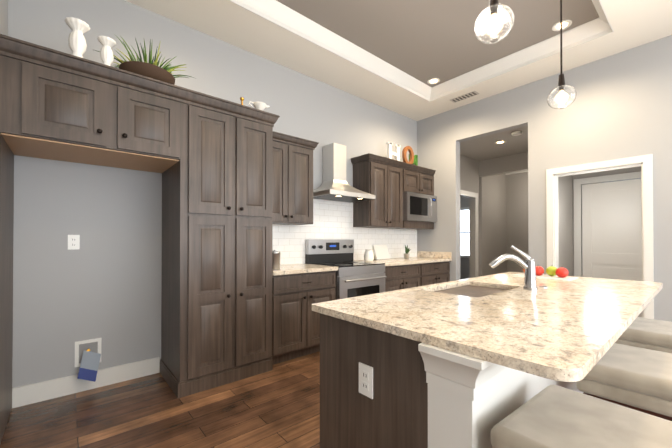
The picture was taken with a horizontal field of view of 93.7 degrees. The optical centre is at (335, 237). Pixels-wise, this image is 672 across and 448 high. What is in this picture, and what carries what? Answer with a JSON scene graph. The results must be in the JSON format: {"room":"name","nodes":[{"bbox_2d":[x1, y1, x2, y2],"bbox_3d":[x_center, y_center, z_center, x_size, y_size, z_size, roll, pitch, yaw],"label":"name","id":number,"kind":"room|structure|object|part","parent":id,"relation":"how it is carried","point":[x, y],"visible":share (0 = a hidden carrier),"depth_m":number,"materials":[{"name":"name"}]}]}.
{"room":"kitchen","nodes":[
{"label":"kitchen","id":0,"kind":"room"},
{"bbox_2d":[0,0,7,35],"bbox_3d":[0.284,-0.611,-0.943,0.140,3.620,8.300,0,-1,-41],"label":"wall","id":1,"kind":"structure","parent":0,"point":[3,17],"depth_m":2.13,"materials":[{"name":"grey paint"}]},
{"bbox_2d":[0,351,319,447],"bbox_3d":[2.615,1.262,3.404,9.700,0.060,11.900,0,-1,-41],"label":"floor","id":2,"kind":"structure","parent":0,"point":[278,406],"depth_m":2.15,"materials":[{"name":"brown wood"}]},
{"bbox_2d":[160,88,275,397],"bbox_3d":[-1.095,0.043,2.911,0.793,2.370,0.639,0,-1,-41],"label":"tall cabinet","id":3,"kind":"object","parent":2,"relation":"on","point":[237,180],"depth_m":2.64,"materials":[{"name":"brown wood"}]},
{"bbox_2d":[249,101,269,110],"bbox_3d":[-0.701,-1.190,2.876,0.208,0.092,0.124,0,-1,-41],"label":"gravy boat","id":4,"kind":"object","parent":3,"relation":"on","point":[262,106],"visible":0.71,"depth_m":2.84,"materials":[{"name":"white ceramic"}]},
{"bbox_2d":[276,270,336,363],"bbox_3d":[-0.496,0.794,3.431,0.799,0.875,0.619,0,-1,-41],"label":"base cabinet","id":5,"kind":"object","parent":2,"relation":"on","point":[297,326],"depth_m":3.16,"materials":[{"name":"brown wood"}]},
{"bbox_2d":[276,264,337,273],"bbox_3d":[-0.487,0.337,3.425,0.802,0.040,0.644,0,-1,-41],"label":"countertop","id":6,"kind":"structure","parent":5,"relation":"on","point":[295,268],"depth_m":3.25,"materials":[{"name":"beige stone"}]},
{"bbox_2d":[272,250,279,269],"bbox_3d":[-0.601,0.215,3.096,0.108,0.198,0.108,0,-1,-41],"label":"canister","id":7,"kind":"object","parent":6,"relation":"on","point":[275,260],"visible":0.81,"depth_m":3.05,"materials":[{"name":"silver metal"}]},
{"bbox_2d":[305,239,385,299],"bbox_3d":[0.138,0.628,3.906,0.768,1.215,0.700,0,-1,-41],"label":"range","id":8,"kind":"object","parent":2,"relation":"on","point":[356,278],"visible":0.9,"depth_m":3.86,"materials":[{"name":"silver metal"}]},
{"bbox_2d":[384,262,423,291],"bbox_3d":[0.734,0.802,4.481,0.876,0.875,0.619,0,-1,-41],"label":"base cabinet","id":9,"kind":"object","parent":2,"relation":"on","point":[397,277],"depth_m":4.23,"materials":[{"name":"brown wood"}]},
{"bbox_2d":[360,258,451,265],"bbox_3d":[1.016,0.346,4.709,1.602,0.040,0.644,0,-1,-41],"label":"countertop","id":10,"kind":"structure","parent":9,"relation":"on","point":[392,261],"depth_m":4.50,"materials":[{"name":"beige stone"}]},
{"bbox_2d":[364,249,374,261],"bbox_3d":[0.468,0.241,4.339,0.180,0.165,0.140,0,-1,-41],"label":"pitcher","id":11,"kind":"object","parent":10,"relation":"on","point":[369,254],"visible":1,"depth_m":4.27,"materials":[{"name":"white ceramic"}]},
{"bbox_2d":[373,245,389,259],"bbox_3d":[0.691,0.219,4.770,0.300,0.214,0.090,0,-1,-41],"label":"marble board","id":12,"kind":"object","parent":10,"relation":"on","point":[381,251],"visible":0.93,"depth_m":4.76,"materials":[{"name":"white stone"}]},
{"bbox_2d":[404,245,410,258],"bbox_3d":[1.095,0.215,4.852,0.095,0.225,0.107,0,-1,-41],"label":"plant","id":13,"kind":"object","parent":10,"relation":"on","point":[406,254],"visible":1,"depth_m":4.83,"materials":[{"name":"green plant"}]},
{"bbox_2d":[424,262,449,285],"bbox_3d":[1.284,0.806,4.952,0.875,0.875,0.619,0,-1,-41],"label":"base cabinet","id":14,"kind":"object","parent":2,"relation":"on","point":[434,272],"depth_m":4.75,"materials":[{"name":"brown wood"}]},
{"bbox_2d":[312,309,583,447],"bbox_3d":[1.009,0.777,1.855,2.300,0.885,0.758,0,-1,-41],"label":"kitchen island","id":15,"kind":"object","parent":2,"relation":"on","point":[468,363],"depth_m":1.09,"materials":[{"name":"brown wood"}]},
{"bbox_2d":[359,362,372,398],"bbox_3d":[0.113,0.545,1.204,0.008,0.116,0.072,0,-1,-41],"label":"outlet","id":16,"kind":"object","parent":15,"relation":"attached to","point":[365,368],"depth_m":1.20,"materials":[{"name":"white plastic"}]},
{"bbox_2d":[312,273,662,388],"bbox_3d":[1.063,0.320,1.795,2.260,0.030,0.985,0,-1,-41],"label":"island countertop","id":17,"kind":"structure","parent":15,"relation":"on","point":[558,331],"depth_m":1.23,"materials":[{"name":"beige stone"}]},
{"bbox_2d":[489,245,546,289],"bbox_3d":[1.115,0.174,1.924,0.339,0.263,0.222,0,-1,-41],"label":"faucet","id":18,"kind":"object","parent":17,"relation":"on","point":[530,283],"depth_m":1.86,"materials":[{"name":"silver metal"}]},
{"bbox_2d":[511,264,577,280],"bbox_3d":[1.635,0.233,2.481,0.220,0.153,0.400,0,-1,-41],"label":"fruit plate","id":19,"kind":"object","parent":17,"relation":"on","point":[561,273],"visible":0.83,"depth_m":2.43,"materials":[{"name":"red food"}]},
{"bbox_2d":[491,385,671,447],"bbox_3d":[0.728,0.862,0.820,0.450,0.700,0.450,0,-1,-38],"label":"stool","id":20,"kind":"object","parent":2,"relation":"on","point":[552,416],"visible":1,"depth_m":0.86,"materials":[{"name":"beige fabric"}]},
{"bbox_2d":[576,343,671,420],"bbox_3d":[1.316,0.866,1.310,0.450,0.700,0.450,0,-1,-43],"label":"stool","id":21,"kind":"object","parent":2,"relation":"on","point":[636,378],"visible":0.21,"depth_m":1.23,"materials":[{"name":"beige fabric"}]},
{"bbox_3d":[1.316,0.553,1.312,0.450,0.075,0.450,0,-1,-43],"label":"seat","id":22,"kind":"part","parent":21,"relation":"part of","materials":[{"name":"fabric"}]},
{"bbox_2d":[615,317,671,352],"bbox_3d":[1.921,0.870,1.833,0.450,0.700,0.450,0,-1,-39],"label":"stool","id":23,"kind":"object","parent":2,"relation":"on","point":[650,334],"visible":0.19,"depth_m":1.77,"materials":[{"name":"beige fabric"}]},
{"bbox_2d":[8,0,416,387],"bbox_3d":[-0.584,-0.575,3.866,5.420,3.620,0.140,0,-1,-41],"label":"wall","id":24,"kind":"structure","parent":0,"point":[104,282],"depth_m":2.67,"materials":[{"name":"grey paint"}]},
{"bbox_2d":[68,235,79,249],"bbox_3d":[-2.075,0.035,2.490,0.072,0.116,0.008,0,-1,-41],"label":"outlet","id":25,"kind":"object","parent":24,"relation":"attached to","point":[73,242],"visible":1,"depth_m":2.49,"materials":[{"name":"white plastic"}]},
{"bbox_2d":[12,357,159,407],"bbox_3d":[-1.969,1.156,2.567,0.940,0.140,0.016,0,-1,-41],"label":"baseboard","id":26,"kind":"structure","parent":24,"relation":"attached to","point":[42,391],"depth_m":2.48,"materials":[{"name":"white wood"}]},
{"bbox_2d":[75,338,101,366],"bbox_3d":[-1.994,0.925,2.535,0.170,0.200,0.034,0,-1,-41],"label":"outlet box","id":27,"kind":"object","parent":24,"relation":"attached to","point":[92,345],"visible":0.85,"depth_m":2.53,"materials":[{"name":"white plastic"}]},
{"bbox_2d":[77,350,100,381],"bbox_3d":[-1.953,1.015,2.493,0.139,0.240,0.077,0,0,-30],"label":"paper","id":28,"kind":"object","parent":27,"relation":"hanging from","point":[89,366],"visible":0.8,"depth_m":2.49,"materials":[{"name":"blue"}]},
{"bbox_2d":[0,34,183,173],"bbox_3d":[-1.760,-0.876,2.349,0.957,0.540,0.639,0,-1,-41],"label":"upper cabinet","id":29,"kind":"object","parent":24,"relation":"attached to","point":[55,105],"depth_m":2.08,"materials":[{"name":"brown wood"}]},
{"bbox_2d":[64,17,89,57],"bbox_3d":[-1.674,-1.268,2.038,0.132,0.238,0.132,0,-1,-41],"label":"vase","id":30,"kind":"object","parent":29,"relation":"on","point":[79,28],"visible":0.85,"depth_m":2.01,"materials":[{"name":"white ceramic"}]},
{"bbox_2d":[97,36,116,65],"bbox_3d":[-1.560,-1.246,2.143,0.108,0.194,0.108,0,-1,-41],"label":"vase","id":31,"kind":"object","parent":29,"relation":"on","point":[106,52],"visible":0.83,"depth_m":2.12,"materials":[{"name":"white ceramic"}]},
{"bbox_2d":[95,36,193,84],"bbox_3d":[-1.460,-1.301,2.445,0.678,0.309,0.563,0,-1,-41],"label":"potted plant","id":32,"kind":"object","parent":29,"relation":"on","point":[151,69],"visible":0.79,"depth_m":2.29,"materials":[{"name":"green plant"}]},
{"bbox_2d":[276,132,315,224],"bbox_3d":[-0.625,-0.628,3.515,0.699,0.940,0.339,0,-1,-41],"label":"upper cabinet","id":33,"kind":"object","parent":24,"relation":"attached to","point":[294,156],"depth_m":3.45,"materials":[{"name":"brown wood"}]},
{"bbox_2d":[313,143,374,201],"bbox_3d":[0.065,-0.844,4.002,0.760,0.699,0.480,0,-1,-41],"label":"range hood","id":34,"kind":"object","parent":24,"relation":"attached to","point":[335,186],"visible":0.96,"depth_m":3.98,"materials":[{"name":"silver metal"}]},
{"bbox_2d":[272,199,416,264],"bbox_3d":[0.202,-0.086,4.436,3.157,0.820,0.008,0,-1,-41],"label":"backsplash","id":35,"kind":"structure","parent":24,"relation":"attached to","point":[332,219],"depth_m":4.26,"materials":[{"name":"tile"}]},
{"bbox_2d":[352,154,403,228],"bbox_3d":[0.626,-0.635,4.584,0.732,0.970,0.339,0,-1,-41],"label":"upper cabinet","id":36,"kind":"object","parent":24,"relation":"attached to","point":[379,176],"depth_m":4.40,"materials":[{"name":"brown wood"}]},
{"bbox_2d":[386,142,400,160],"bbox_3d":[0.874,-1.270,4.776,0.290,0.300,0.040,0,-1,-41],"label":"letter","id":37,"kind":"object","parent":36,"relation":"on","point":[395,154],"visible":0.65,"depth_m":4.74,"materials":[{"name":"white wood"}]},
{"bbox_2d":[404,162,435,193],"bbox_3d":[1.206,-0.901,5.082,0.839,0.430,0.339,0,-1,-41],"label":"upper cabinet","id":38,"kind":"object","parent":24,"relation":"attached to","point":[415,177],"depth_m":4.93,"materials":[{"name":"brown wood"}]},
{"bbox_2d":[402,146,413,163],"bbox_3d":[1.119,-1.269,4.880,0.250,0.300,0.040,0,-1,-41],"label":"letter","id":39,"kind":"object","parent":38,"relation":"on","point":[404,153],"visible":0.88,"depth_m":4.85,"materials":[{"name":"brown wood"}]},
{"bbox_2d":[409,154,417,165],"bbox_3d":[1.252,-1.236,5.098,0.185,0.238,0.040,0,-1,-41],"label":"letter","id":40,"kind":"object","parent":38,"relation":"on","point":[415,161],"visible":0.44,"depth_m":5.12,"materials":[{"name":"green"}]},
{"bbox_2d":[404,190,436,221],"bbox_3d":[1.240,-0.470,5.040,0.795,0.423,0.441,0,-1,-41],"label":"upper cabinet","id":41,"kind":"object","parent":24,"relation":"attached to","point":[419,206],"depth_m":4.86,"materials":[{"name":"metal"}]},
{"bbox_2d":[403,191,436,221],"bbox_3d":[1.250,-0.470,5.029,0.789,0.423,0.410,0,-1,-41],"label":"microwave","id":42,"kind":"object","parent":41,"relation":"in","point":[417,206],"depth_m":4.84,"materials":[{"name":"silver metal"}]},
{"bbox_2d":[125,0,671,120],"bbox_3d":[2.113,-2.238,0.724,5.420,0.340,8.440,0,-1,-41],"label":"ceiling","id":43,"kind":"structure","parent":0,"point":[635,23],"depth_m":3.39,"materials":[{"name":"white paint"}]},
{"bbox_2d":[450,91,478,102],"bbox_3d":[1.852,-2.036,4.552,0.140,0.007,0.380,0,-1,-41],"label":"ceiling vent","id":44,"kind":"object","parent":43,"relation":"in","point":[464,96],"visible":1,"depth_m":4.53,"materials":[{"name":"beige metal"}]},
{"bbox_2d":[276,0,598,86],"bbox_3d":[0.612,-2.299,2.665,3.860,0.190,2.080,0,-1,-41],"label":"ceiling","id":45,"kind":"structure","parent":0,"point":[424,41],"depth_m":3.29,"materials":[{"name":"grey paint"}]},
{"bbox_2d":[228,0,432,101],"bbox_3d":[-0.036,-2.121,3.423,3.868,0.154,0.092,0,-1,-41],"label":"crown molding","id":46,"kind":"structure","parent":45,"relation":"attached to","point":[286,18],"depth_m":3.41,"materials":[{"name":"white"}]},
{"bbox_2d":[427,78,439,83],"bbox_3d":[1.365,-2.189,4.400,0.170,0.004,0.170,0,-1,-41],"label":"recessed light","id":47,"kind":"object","parent":45,"relation":"in","point":[433,81],"visible":1,"depth_m":4.40,"materials":[{"name":"white"}]},
{"bbox_2d":[474,0,514,43],"bbox_3d":[0.764,-1.584,1.527,0.174,1.257,0.174,0,-1,-41],"label":"pendant light","id":48,"kind":"object","parent":45,"relation":"hanging from","point":[494,23],"visible":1,"depth_m":1.47,"materials":[{"name":"glass"}]},
{"bbox_3d":[0.764,-1.645,1.528,0.120,1.135,0.120,0,-1,-41],"label":"stem","id":49,"kind":"part","parent":48,"relation":"part of","materials":[{"name":"brown metal"}]},
{"bbox_2d":[432,21,599,99],"bbox_3d":[2.043,-2.118,3.895,0.092,0.154,1.860,0,-1,-41],"label":"crown molding","id":50,"kind":"structure","parent":45,"relation":"attached to","point":[581,34],"depth_m":3.74,"materials":[{"name":"white"}]},
{"bbox_2d":[552,20,571,30],"bbox_3d":[2.340,-2.197,3.260,0.170,0.004,0.170,0,-1,-41],"label":"recessed light","id":51,"kind":"object","parent":45,"relation":"in","point":[565,24],"visible":0.88,"depth_m":3.26,"materials":[{"name":"white"}]},
{"bbox_2d":[547,0,576,108],"bbox_3d":[1.608,-1.566,2.248,0.174,1.282,0.174,0,-1,-41],"label":"pendant light","id":52,"kind":"object","parent":45,"relation":"hanging from","point":[562,95],"visible":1,"depth_m":2.21,"materials":[{"name":"glass"}]},
{"bbox_3d":[1.608,-1.627,2.249,0.120,1.160,0.120,0,-1,-41],"label":"stem","id":53,"kind":"part","parent":52,"relation":"part of","materials":[{"name":"brown metal"}]},
{"bbox_3d":[1.608,-0.998,2.244,0.174,0.146,0.174,0,-1,-41],"label":"glass","id":54,"kind":"part","parent":52,"relation":"part of","materials":[{"name":"white"}]},
{"bbox_2d":[592,0,613,36],"bbox_3d":[1.260,-2.133,1.905,3.868,0.154,0.092,0,-1,-41],"label":"crown molding","id":55,"kind":"structure","parent":45,"relation":"attached to","point":[603,27],"depth_m":3.14,"materials":[{"name":"white"}]},
{"bbox_2d":[460,126,600,279],"bbox_3d":[2.535,-0.273,7.464,4.000,3.070,5.480,0,-1,-41],"label":"wall","id":56,"kind":"structure","parent":0,"point":[487,163],"depth_m":6.32,"materials":[{"name":"grey paint"}]},
{"bbox_2d":[460,210,468,254],"bbox_3d":[3.741,-0.146,9.046,0.010,1.300,0.600,0,-1,-41],"label":"window","id":57,"kind":"structure","parent":56,"relation":"in","point":[464,227],"depth_m":9.08,"materials":[{"name":"white glass"}]},
{"bbox_2d":[511,131,521,135],"bbox_3d":[2.677,-1.544,4.661,0.140,0.030,0.140,0,-1,-41],"label":"smoke detector","id":58,"kind":"object","parent":56,"relation":"attached to","point":[516,133],"visible":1,"depth_m":4.62,"materials":[{"name":"white plastic"}]},
{"bbox_2d":[505,170,527,174],"bbox_3d":[4.390,-0.144,6.602,0.060,2.800,1.560,0,-1,-41],"label":"trim","id":59,"kind":"structure","parent":56,"relation":"attached to","point":[526,170],"depth_m":7.02,"materials":[{"name":"white wood"}]},
{"bbox_2d":[417,35,671,321],"bbox_3d":[4.067,-0.415,2.487,0.140,3.280,8.000,0,-1,-41],"label":"wall","id":60,"kind":"structure","parent":0,"point":[620,107],"depth_m":3.77,"materials":[{"name":"grey paint"}]},
{"bbox_2d":[416,251,451,257],"bbox_3d":[1.616,0.280,5.223,0.021,0.100,0.644,0,-1,-41],"label":"backsplash","id":61,"kind":"structure","parent":60,"relation":"attached to","point":[420,254],"depth_m":5.21,"materials":[{"name":"beige stone"}]},
{"bbox_2d":[460,190,477,276],"bbox_3d":[2.277,0.180,5.808,1.460,2.140,0.018,0,-1,-41],"label":"trim","id":62,"kind":"structure","parent":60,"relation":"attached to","point":[468,193],"depth_m":6.23,"materials":[{"name":"white wood"}]},
{"bbox_2d":[546,154,653,318],"bbox_3d":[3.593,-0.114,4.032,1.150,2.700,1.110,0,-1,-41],"label":"door frame","id":63,"kind":"structure","parent":0,"point":[611,172],"depth_m":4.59,"materials":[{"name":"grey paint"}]},
{"bbox_2d":[574,171,641,317],"bbox_3d":[3.902,0.179,4.374,0.123,2.120,0.960,0,-1,-41],"label":"door","id":64,"kind":"structure","parent":63,"relation":"attached to","point":[611,230],"depth_m":4.46,"materials":[{"name":"white wood"}]}
]}

